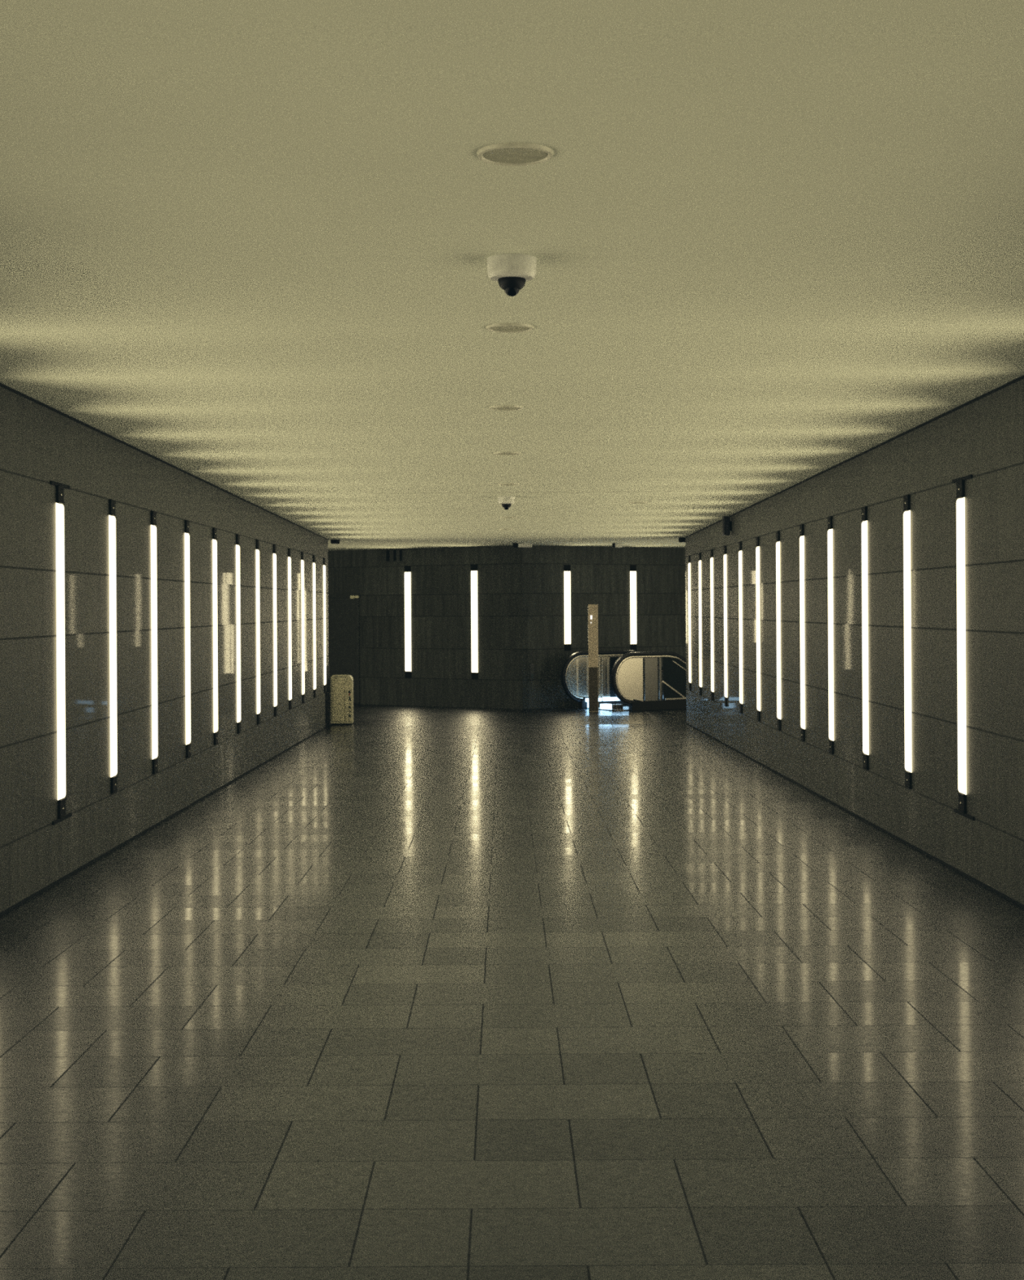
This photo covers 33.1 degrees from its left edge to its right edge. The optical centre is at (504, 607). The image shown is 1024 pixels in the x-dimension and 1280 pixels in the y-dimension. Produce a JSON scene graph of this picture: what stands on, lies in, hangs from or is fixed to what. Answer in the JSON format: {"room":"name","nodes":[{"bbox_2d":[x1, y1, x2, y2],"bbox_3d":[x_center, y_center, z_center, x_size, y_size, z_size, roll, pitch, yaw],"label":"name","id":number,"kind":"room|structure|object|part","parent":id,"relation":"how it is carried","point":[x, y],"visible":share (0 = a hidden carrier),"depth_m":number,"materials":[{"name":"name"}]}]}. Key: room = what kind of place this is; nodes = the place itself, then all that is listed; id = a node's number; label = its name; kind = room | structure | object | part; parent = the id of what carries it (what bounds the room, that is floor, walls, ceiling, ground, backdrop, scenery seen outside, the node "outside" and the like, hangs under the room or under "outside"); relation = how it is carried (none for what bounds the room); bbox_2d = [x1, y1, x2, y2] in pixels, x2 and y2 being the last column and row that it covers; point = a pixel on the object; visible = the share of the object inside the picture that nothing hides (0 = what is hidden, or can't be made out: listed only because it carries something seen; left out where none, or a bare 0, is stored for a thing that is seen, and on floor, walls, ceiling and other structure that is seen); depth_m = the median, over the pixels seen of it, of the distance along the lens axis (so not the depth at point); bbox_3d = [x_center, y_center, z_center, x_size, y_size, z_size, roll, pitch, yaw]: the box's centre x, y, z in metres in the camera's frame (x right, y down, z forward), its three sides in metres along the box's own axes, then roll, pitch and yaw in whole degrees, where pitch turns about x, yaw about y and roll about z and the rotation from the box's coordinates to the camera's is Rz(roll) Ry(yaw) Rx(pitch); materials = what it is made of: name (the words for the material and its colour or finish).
{"room":"underground pedestrian passage","nodes":[
{"label":"underground pedestrian passage","id":0,"kind":"room"},
{"bbox_2d":[0,386,328,912],"bbox_3d":[-3.034,0.253,7.725,0.450,3.370,39.450,0,0,0],"label":"wall","id":1,"kind":"structure","parent":0,"point":[39,446],"depth_m":12.59,"materials":[{"name":"stone"}]},
{"bbox_2d":[50,480,72,825],"bbox_3d":[-2.797,0.282,10.885,0.024,2.133,0.450,0,0,0],"label":"wall light","id":2,"kind":"object","parent":1,"relation":"attached to","point":[62,815],"visible":1,"depth_m":10.85,"materials":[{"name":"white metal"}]},
{"bbox_3d":[-2.809,-0.773,10.885,0.012,0.022,0.450,0,0,0],"label":"mounting rail","id":3,"kind":"part","parent":2,"relation":"part of","materials":[{"name":"black metal"}]},
{"bbox_2d":[56,502,66,799],"bbox_3d":[-2.799,0.277,10.860,0.019,1.865,0.125,0,0,0],"label":"diffuser","id":4,"kind":"object","parent":2,"relation":"attached to","point":[60,507],"depth_m":10.85,"materials":[{"name":"white plastic"}]},
{"bbox_3d":[-2.796,1.338,10.885,0.012,0.022,0.450,0,0,0],"label":"mounting rail","id":5,"kind":"part","parent":2,"relation":"part of","materials":[{"name":"black metal"}]},
{"bbox_2d":[108,499,117,794],"bbox_3d":[-2.797,0.280,12.310,0.024,2.095,0.141,0,0,0],"label":"wall light","id":6,"kind":"object","parent":1,"relation":"attached to","point":[113,601],"visible":1,"depth_m":12.30,"materials":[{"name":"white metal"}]},
{"bbox_2d":[151,511,158,773],"bbox_3d":[-2.797,0.280,13.760,0.024,2.095,0.141,0,0,0],"label":"wall light","id":7,"kind":"object","parent":1,"relation":"attached to","point":[153,514],"visible":1,"depth_m":13.75,"materials":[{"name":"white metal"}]},
{"bbox_2d":[0,727,325,915],"bbox_3d":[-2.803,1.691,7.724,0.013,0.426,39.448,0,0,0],"label":"baseboard","id":8,"kind":"structure","parent":1,"relation":"attached to","point":[29,897],"depth_m":12.72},
{"bbox_2d":[0,382,328,540],"bbox_3d":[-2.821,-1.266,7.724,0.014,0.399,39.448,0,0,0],"label":"trim","id":9,"kind":"structure","parent":1,"relation":"attached to","point":[2,385],"depth_m":12.81,"materials":[{"name":"black metal"}]},
{"bbox_2d":[184,520,191,758],"bbox_3d":[-2.797,0.280,15.210,0.024,2.095,0.141,0,0,0],"label":"wall light","id":10,"kind":"object","parent":1,"relation":"attached to","point":[187,522],"visible":1,"depth_m":15.20,"materials":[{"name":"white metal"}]},
{"bbox_2d":[213,527,218,745],"bbox_3d":[-2.797,0.280,16.660,0.024,2.095,0.141,0,0,0],"label":"wall light","id":11,"kind":"object","parent":1,"relation":"attached to","point":[215,530],"visible":1,"depth_m":16.62,"materials":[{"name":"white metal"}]},
{"bbox_2d":[235,533,241,733],"bbox_3d":[-2.797,0.280,18.110,0.022,2.095,0.141,0,0,0],"label":"wall light","id":12,"kind":"object","parent":1,"relation":"attached to","point":[237,535],"visible":1,"depth_m":18.05,"materials":[{"name":"white plastic"}]},
{"bbox_2d":[256,539,260,724],"bbox_3d":[-2.797,0.280,19.560,0.022,2.095,0.141,0,0,0],"label":"wall light","id":13,"kind":"object","parent":1,"relation":"attached to","point":[257,540],"visible":1,"depth_m":19.50,"materials":[{"name":"white plastic"}]},
{"bbox_2d":[273,544,277,716],"bbox_3d":[-2.797,0.280,21.010,0.022,2.095,0.141,0,0,0],"label":"wall light","id":14,"kind":"object","parent":1,"relation":"attached to","point":[274,545],"visible":1,"depth_m":20.95,"materials":[{"name":"white plastic"}]},
{"bbox_2d":[288,548,292,709],"bbox_3d":[-2.797,0.280,22.460,0.022,2.095,0.141,0,0,0],"label":"wall light","id":15,"kind":"object","parent":1,"relation":"attached to","point":[289,549],"visible":1,"depth_m":22.39,"materials":[{"name":"white plastic"}]},
{"bbox_2d":[301,551,305,702],"bbox_3d":[-2.797,0.280,23.910,0.022,2.095,0.141,0,0,0],"label":"wall light","id":16,"kind":"object","parent":1,"relation":"attached to","point":[302,553],"visible":1,"depth_m":23.84,"materials":[{"name":"white plastic"}]},
{"bbox_2d":[313,555,316,697],"bbox_3d":[-2.797,0.280,25.360,0.022,2.095,0.141,0,0,0],"label":"wall light","id":17,"kind":"object","parent":1,"relation":"attached to","point":[314,556],"visible":1,"depth_m":25.30,"materials":[{"name":"white plastic"}]},
{"bbox_2d":[313,562,315,688],"bbox_3d":[-2.799,0.277,25.360,0.019,1.865,0.125,0,0,0],"label":"diffuser","id":18,"kind":"object","parent":17,"relation":"attached to","point":[314,569],"depth_m":25.30,"materials":[{"name":"white plastic"}]},
{"bbox_2d":[323,557,326,693],"bbox_3d":[-2.797,0.280,26.810,0.022,2.095,0.141,0,0,0],"label":"wall light","id":19,"kind":"object","parent":1,"relation":"attached to","point":[324,558],"visible":1,"depth_m":26.75,"materials":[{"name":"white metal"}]},
{"bbox_2d":[325,665,329,728],"bbox_3d":[-2.795,1.411,27.189,0.011,0.960,0.518,0,0,0],"label":"guard","id":20,"kind":"object","parent":1,"relation":"attached to","point":[327,693],"visible":1,"depth_m":27.15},
{"bbox_2d":[328,545,523,709],"bbox_3d":[-4.338,0.336,34.139,11.229,3.220,0.425,0,0,32],"label":"wall","id":21,"kind":"structure","parent":0,"point":[441,577],"depth_m":31.95,"materials":[{"name":"tile"}]},
{"bbox_2d":[328,593,360,704],"bbox_3d":[-3.272,0.799,33.177,1.185,2.110,0.130,0,0,32],"label":"door","id":22,"kind":"structure","parent":21,"relation":"in","point":[344,609],"depth_m":33.04,"materials":[{"name":"metal"}]},
{"bbox_2d":[384,549,405,562],"bbox_3d":[-2.067,-0.970,32.472,0.480,0.238,0.017,0,0,32],"label":"air vent","id":23,"kind":"object","parent":21,"relation":"in","point":[390,555],"visible":1,"depth_m":32.47,"materials":[{"name":"black metal"}]},
{"bbox_2d":[404,565,411,677],"bbox_3d":[-1.814,0.274,32.311,0.141,2.095,0.022,0,0,32],"label":"wall light","id":24,"kind":"object","parent":21,"relation":"attached to","point":[407,568],"visible":1,"depth_m":32.31,"materials":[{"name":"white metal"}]},
{"bbox_2d":[471,564,478,679],"bbox_3d":[-0.552,0.267,31.529,0.141,2.095,0.022,0,0,32],"label":"wall light","id":25,"kind":"object","parent":21,"relation":"attached to","point":[473,567],"visible":1,"depth_m":31.54,"materials":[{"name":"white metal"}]},
{"bbox_2d":[0,702,1023,1279],"bbox_3d":[0.011,1.827,12.900,18.000,0.700,50.200,0,0,0],"label":"floor","id":26,"kind":"structure","parent":0,"point":[414,993],"depth_m":6.75,"materials":[{"name":"tile"}]},
{"bbox_2d":[330,674,353,724],"bbox_3d":[-2.621,1.490,27.766,0.343,0.796,0.308,0,0,0],"label":"litter bin","id":27,"kind":"object","parent":26,"relation":"on","point":[341,685],"visible":1,"depth_m":27.61,"materials":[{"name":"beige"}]},
{"bbox_3d":[-2.674,1.491,27.618,0.176,0.676,0.012,0,0,0],"label":"panel","id":28,"kind":"part","parent":27,"relation":"part of","materials":[{"name":"beige metal"}]},
{"bbox_3d":[-2.511,1.510,27.619,0.095,0.636,0.010,0,0,0],"label":"panel","id":29,"kind":"part","parent":27,"relation":"part of","materials":[{"name":"beige metal"}]},
{"bbox_2d":[588,604,599,711],"bbox_3d":[1.547,0.888,29.997,0.171,1.875,0.066,0,0,0],"label":"post","id":30,"kind":"object","parent":26,"relation":"on","point":[593,700],"visible":1,"depth_m":29.97,"materials":[{"name":"beige metal"}]},
{"bbox_3d":[1.549,1.428,29.969,0.159,0.765,0.006,0,0,0],"label":"panel","id":31,"kind":"part","parent":30,"relation":"part of","materials":[{"name":"brown metal"}]},
{"bbox_2d":[560,650,686,711],"bbox_3d":[2.490,1.305,31.040,2.739,1.031,1.240,0,0,-30],"label":"escalator","id":32,"kind":"object","parent":26,"relation":"on","point":[620,673],"visible":0.91,"depth_m":30.65,"materials":[{"name":"silver metal"}]},
{"bbox_3d":[1.766,1.280,31.268,1.508,0.768,0.024,0,0,-30],"label":"balustrade panel","id":33,"kind":"part","parent":32,"relation":"part of","materials":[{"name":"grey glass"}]},
{"bbox_2d":[586,697,619,702],"bbox_3d":[1.869,1.669,31.231,0.930,0.060,0.036,0,0,-30],"label":"light","id":34,"kind":"object","parent":32,"relation":"attached to","point":[604,699],"depth_m":31.24,"materials":[{"name":"white plastic"}]},
{"bbox_3d":[1.837,1.279,31.271,0.180,0.750,0.034,0,0,-30],"label":"newel panel","id":35,"kind":"part","parent":32,"relation":"part of","materials":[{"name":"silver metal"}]},
{"bbox_2d":[600,703,612,709],"bbox_3d":[1.800,1.763,30.639,0.185,0.087,0.120,0,0,-30],"label":"light","id":36,"kind":"object","parent":32,"relation":"on","point":[603,706],"depth_m":30.60,"materials":[{"name":"white plastic"}]},
{"bbox_3d":[2.356,1.812,30.961,1.500,0.018,0.960,0,0,-30],"label":"floor plate","id":37,"kind":"part","parent":32,"relation":"part of","materials":[{"name":"metal"}]},
{"bbox_3d":[2.159,1.252,31.495,2.622,0.922,0.083,0,0,-30],"label":"handrail","id":38,"kind":"part","parent":32,"relation":"part of","materials":[{"name":"black rubber"}]},
{"bbox_3d":[2.100,1.277,31.436,0.400,0.750,0.016,0,0,-30],"label":"dark panel","id":39,"kind":"part","parent":32,"relation":"part of","materials":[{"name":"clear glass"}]},
{"bbox_3d":[1.992,1.770,30.750,0.260,0.070,0.080,0,0,-30],"label":"comb plate","id":40,"kind":"part","parent":32,"relation":"part of","materials":[{"name":"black metal"}]},
{"bbox_3d":[2.197,1.278,30.223,0.548,0.768,0.024,0,0,-30],"label":"balustrade panel","id":41,"kind":"part","parent":32,"relation":"part of","materials":[{"name":"beige metal"}]},
{"bbox_3d":[2.913,1.248,30.638,2.409,0.922,0.083,0,0,-30],"label":"handrail","id":42,"kind":"part","parent":32,"relation":"part of","materials":[{"name":"black rubber"}]},
{"bbox_3d":[2.592,1.276,30.452,0.275,0.768,0.024,0,0,-30],"label":"balustrade panel","id":43,"kind":"part","parent":32,"relation":"part of","materials":[{"name":"metal"}]},
{"bbox_3d":[3.034,1.482,30.684,0.539,0.360,0.029,0,0,-30],"label":"rail","id":44,"kind":"part","parent":32,"relation":"part of","materials":[{"name":"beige metal"}]},
{"bbox_3d":[3.343,1.271,30.887,1.220,0.768,0.016,0,0,-30],"label":"glass panel","id":45,"kind":"part","parent":32,"relation":"part of","materials":[{"name":"clear glass"}]},
{"bbox_3d":[3.325,1.630,30.841,1.100,0.030,0.029,0,0,-30],"label":"sill","id":46,"kind":"part","parent":32,"relation":"part of","materials":[{"name":"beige metal"}]},
{"bbox_3d":[3.396,1.220,30.895,0.931,0.549,0.024,0,0,-30],"label":"rail","id":47,"kind":"part","parent":32,"relation":"part of","materials":[{"name":"beige metal"}]},
{"bbox_2d":[0,0,1023,551],"bbox_3d":[-0.009,-1.438,12.900,18.000,0.673,50.200,0,0,0],"label":"ceiling","id":48,"kind":"structure","parent":0,"point":[246,246],"depth_m":6.12,"materials":[{"name":"paint"}]},
{"bbox_2d":[330,539,340,543],"bbox_3d":[-2.730,-1.065,27.745,0.146,0.092,0.092,0,0,42],"label":"camera","id":49,"kind":"object","parent":48,"relation":"hanging from","point":[332,541],"visible":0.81,"depth_m":27.70,"materials":[{"name":"black plastic"}]},
{"bbox_2d":[334,539,340,543],"bbox_3d":[-2.692,-1.065,27.710,0.042,0.092,0.092,0,0,42],"label":"hood","id":50,"kind":"object","parent":49,"relation":"attached to","point":[336,541],"depth_m":27.69,"materials":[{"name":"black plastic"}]},
{"bbox_2d":[488,404,524,410],"bbox_3d":[0.012,-1.255,10.834,0.226,0.015,0.226,0,0,0],"label":"recessed light","id":51,"kind":"object","parent":48,"relation":"in","point":[500,407],"visible":1,"depth_m":10.83,"materials":[{"name":"paint"}]},
{"bbox_2d":[497,496,515,510],"bbox_3d":[0.020,-1.118,18.513,0.184,0.144,0.184,0,0,0],"label":"dome camera","id":52,"kind":"object","parent":48,"relation":"attached to","point":[506,501],"visible":1,"depth_m":18.44,"materials":[{"name":"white plastic"}]},
{"bbox_2d":[493,451,521,455],"bbox_3d":[0.024,-1.228,13.741,0.226,0.015,0.226,0,0,0],"label":"recessed light","id":53,"kind":"object","parent":48,"relation":"in","point":[501,453],"visible":1,"depth_m":13.74,"materials":[{"name":"paint"}]},
{"bbox_2d":[497,483,519,485],"bbox_3d":[0.041,-1.199,16.782,0.226,0.015,0.226,0,0,0],"label":"recessed light","id":54,"kind":"object","parent":48,"relation":"in","point":[500,484],"visible":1,"depth_m":16.81,"materials":[{"name":"paint"}]},
{"bbox_2d":[500,516,517,518],"bbox_3d":[0.054,-1.150,22.031,0.226,0.015,0.226,0,0,0],"label":"recessed light","id":55,"kind":"object","parent":48,"relation":"in","point":[500,517],"visible":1,"depth_m":21.99,"materials":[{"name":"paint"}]},
{"bbox_2d":[485,323,534,333],"bbox_3d":[0.025,-1.282,7.904,0.226,0.015,0.226,0,0,0],"label":"recessed light","id":56,"kind":"object","parent":48,"relation":"in","point":[498,327],"visible":1,"depth_m":7.90,"materials":[{"name":"paint"}]},
{"bbox_2d":[487,253,536,296],"bbox_3d":[0.027,-1.232,6.424,0.184,0.144,0.184,0,0,0],"label":"dome camera","id":57,"kind":"object","parent":48,"relation":"attached to","point":[512,272],"visible":1,"depth_m":6.36,"materials":[{"name":"white plastic"}]},
{"bbox_2d":[476,142,554,165],"bbox_3d":[0.031,-1.310,4.980,0.226,0.015,0.226,0,0,0],"label":"recessed light","id":58,"kind":"object","parent":48,"relation":"in","point":[513,153],"visible":1,"depth_m":4.97,"materials":[{"name":"paint"}]},
{"bbox_2d":[513,542,532,547],"bbox_3d":[0.313,-1.077,29.900,0.336,0.086,0.083,0,0,0],"label":"camera","id":59,"kind":"object","parent":48,"relation":"hanging from","point":[515,544],"visible":1,"depth_m":29.86,"materials":[{"name":"white plastic"}]},
{"bbox_2d":[513,542,518,547],"bbox_3d":[0.193,-1.075,29.900,0.096,0.083,0.083,0,0,0],"label":"hood","id":60,"kind":"object","parent":59,"relation":"attached to","point":[515,544],"depth_m":29.86,"materials":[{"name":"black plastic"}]},
{"bbox_2d":[612,542,622,547],"bbox_3d":[1.980,-1.087,30.200,0.179,0.085,0.083,0,0,0],"label":"camera","id":61,"kind":"object","parent":48,"relation":"hanging from","point":[614,544],"visible":1,"depth_m":30.16,"materials":[{"name":"white plastic"}]},
{"bbox_2d":[628,501,648,503],"bbox_3d":[1.510,-1.183,19.456,0.226,0.015,0.226,0,0,0],"label":"recessed light","id":62,"kind":"object","parent":48,"relation":"in","point":[635,502],"visible":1,"depth_m":19.39,"materials":[{"name":"paint"}]},
{"bbox_2d":[679,537,685,542],"bbox_3d":[2.865,-1.082,27.646,0.134,0.084,0.080,0,0,-34],"label":"camera","id":63,"kind":"object","parent":48,"relation":"hanging from","point":[681,539],"visible":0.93,"depth_m":27.61,"materials":[{"name":"black plastic"}]},
{"bbox_2d":[522,545,686,709],"bbox_3d":[4.662,0.282,33.941,10.476,3.220,0.425,0,0,-32],"label":"wall","id":64,"kind":"structure","parent":0,"point":[600,575],"depth_m":31.80,"materials":[{"name":"tile"}]},
{"bbox_2d":[564,564,571,650],"bbox_3d":[1.153,0.011,31.504,0.141,1.567,0.022,0,0,-32],"label":"wall light","id":65,"kind":"object","parent":64,"relation":"attached to","point":[566,567],"visible":1,"depth_m":31.50,"materials":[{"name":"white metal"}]},
{"bbox_2d":[630,564,637,650],"bbox_3d":[2.418,0.011,32.288,0.141,1.600,0.022,0,0,-32],"label":"wall light","id":66,"kind":"object","parent":64,"relation":"attached to","point":[633,567],"visible":1,"depth_m":32.29,"materials":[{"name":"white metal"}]},
{"bbox_2d":[685,378,1023,904],"bbox_3d":[3.116,0.216,7.725,0.450,3.370,39.450,0,0,0],"label":"wall","id":67,"kind":"structure","parent":0,"point":[984,438],"depth_m":12.69,"materials":[{"name":"stone"}]},
{"bbox_2d":[688,555,691,690],"bbox_3d":[2.881,0.246,26.810,0.022,2.095,0.141,0,0,0],"label":"wall light","id":68,"kind":"object","parent":67,"relation":"attached to","point":[689,557],"visible":1,"depth_m":26.75,"materials":[{"name":"white plastic"}]},
{"bbox_2d":[698,552,702,695],"bbox_3d":[2.881,0.246,25.360,0.022,2.095,0.141,0,0,0],"label":"wall light","id":69,"kind":"object","parent":67,"relation":"attached to","point":[700,553],"visible":1,"depth_m":25.30,"materials":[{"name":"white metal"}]},
{"bbox_2d":[710,549,714,700],"bbox_3d":[2.881,0.246,23.910,0.022,2.095,0.141,0,0,0],"label":"wall light","id":70,"kind":"object","parent":67,"relation":"attached to","point":[711,550],"visible":1,"depth_m":23.84,"materials":[{"name":"white plastic"}]},
{"bbox_2d":[724,545,727,706],"bbox_3d":[2.881,0.246,22.460,0.022,2.095,0.141,0,0,0],"label":"wall light","id":71,"kind":"object","parent":67,"relation":"attached to","point":[725,546],"visible":1,"depth_m":22.39,"materials":[{"name":"white plastic"}]},
{"bbox_2d":[722,515,731,535],"bbox_3d":[2.829,-1.036,21.905,0.109,0.247,0.120,0,0,0],"label":"loudspeaker","id":72,"kind":"object","parent":67,"relation":"attached to","point":[726,522],"visible":1,"depth_m":21.84,"materials":[{"name":"black plastic"}]},
{"bbox_2d":[738,541,742,713],"bbox_3d":[2.881,0.246,21.010,0.022,2.095,0.141,0,0,0],"label":"wall light","id":73,"kind":"object","parent":67,"relation":"attached to","point":[740,542],"visible":1,"depth_m":20.95,"materials":[{"name":"white plastic"}]},
{"bbox_2d":[755,536,760,721],"bbox_3d":[2.881,0.246,19.560,0.022,2.095,0.141,0,0,0],"label":"wall light","id":74,"kind":"object","parent":67,"relation":"attached to","point":[758,682],"visible":1,"depth_m":19.50,"materials":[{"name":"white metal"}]},
{"bbox_2d":[776,530,781,730],"bbox_3d":[2.881,0.246,18.110,0.022,2.095,0.141,0,0,0],"label":"wall light","id":75,"kind":"object","parent":67,"relation":"attached to","point":[778,533],"visible":1,"depth_m":18.05,"materials":[{"name":"white plastic"}]},
{"bbox_2d":[800,524,805,741],"bbox_3d":[2.880,0.246,16.660,0.024,2.095,0.141,0,0,0],"label":"wall light","id":76,"kind":"object","parent":67,"relation":"attached to","point":[802,526],"visible":1,"depth_m":16.65,"materials":[{"name":"white plastic"}]},
{"bbox_2d":[827,515,834,754],"bbox_3d":[2.880,0.246,15.210,0.024,2.095,0.141,0,0,0],"label":"wall light","id":77,"kind":"object","parent":67,"relation":"attached to","point":[831,740],"visible":1,"depth_m":15.20,"materials":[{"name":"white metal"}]},
{"bbox_2d":[685,374,1023,537],"bbox_3d":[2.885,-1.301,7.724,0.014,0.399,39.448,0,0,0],"label":"trim","id":78,"kind":"structure","parent":67,"relation":"attached to","point":[1022,377],"depth_m":12.67,"materials":[{"name":"black metal"}]},
{"bbox_2d":[686,723,1023,908],"bbox_3d":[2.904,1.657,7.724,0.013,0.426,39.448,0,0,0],"label":"baseboard","id":79,"kind":"structure","parent":67,"relation":"attached to","point":[995,891],"depth_m":12.81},
{"bbox_2d":[861,506,869,769],"bbox_3d":[2.880,0.246,13.760,0.024,2.095,0.141,0,0,0],"label":"wall light","id":80,"kind":"object","parent":67,"relation":"attached to","point":[864,509],"visible":1,"depth_m":13.75,"materials":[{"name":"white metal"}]},
{"bbox_2d":[902,494,912,789],"bbox_3d":[2.880,0.246,12.310,0.024,2.095,0.141,0,0,0],"label":"wall light","id":81,"kind":"object","parent":67,"relation":"attached to","point":[907,538],"visible":1,"depth_m":12.30,"materials":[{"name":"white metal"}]},
{"bbox_2d":[951,474,974,820],"bbox_3d":[2.880,0.248,10.835,0.024,2.133,0.450,0,0,0],"label":"wall light","id":82,"kind":"object","parent":67,"relation":"attached to","point":[961,561],"visible":1,"depth_m":10.85,"materials":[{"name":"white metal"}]},
{"bbox_2d":[956,497,966,794],"bbox_3d":[2.882,0.243,10.860,0.019,1.865,0.125,0,0,0],"label":"diffuser","id":83,"kind":"object","parent":82,"relation":"attached to","point":[961,561],"depth_m":10.85,"materials":[{"name":"white plastic"}]},
{"bbox_3d":[2.879,-0.807,10.835,0.012,0.022,0.450,0,0,0],"label":"mounting rail","id":84,"kind":"part","parent":82,"relation":"part of","materials":[{"name":"black metal"}]},
{"bbox_3d":[2.892,1.304,10.835,0.012,0.022,0.450,0,0,0],"label":"mounting rail","id":85,"kind":"part","parent":82,"relation":"part of","materials":[{"name":"black metal"}]}
]}

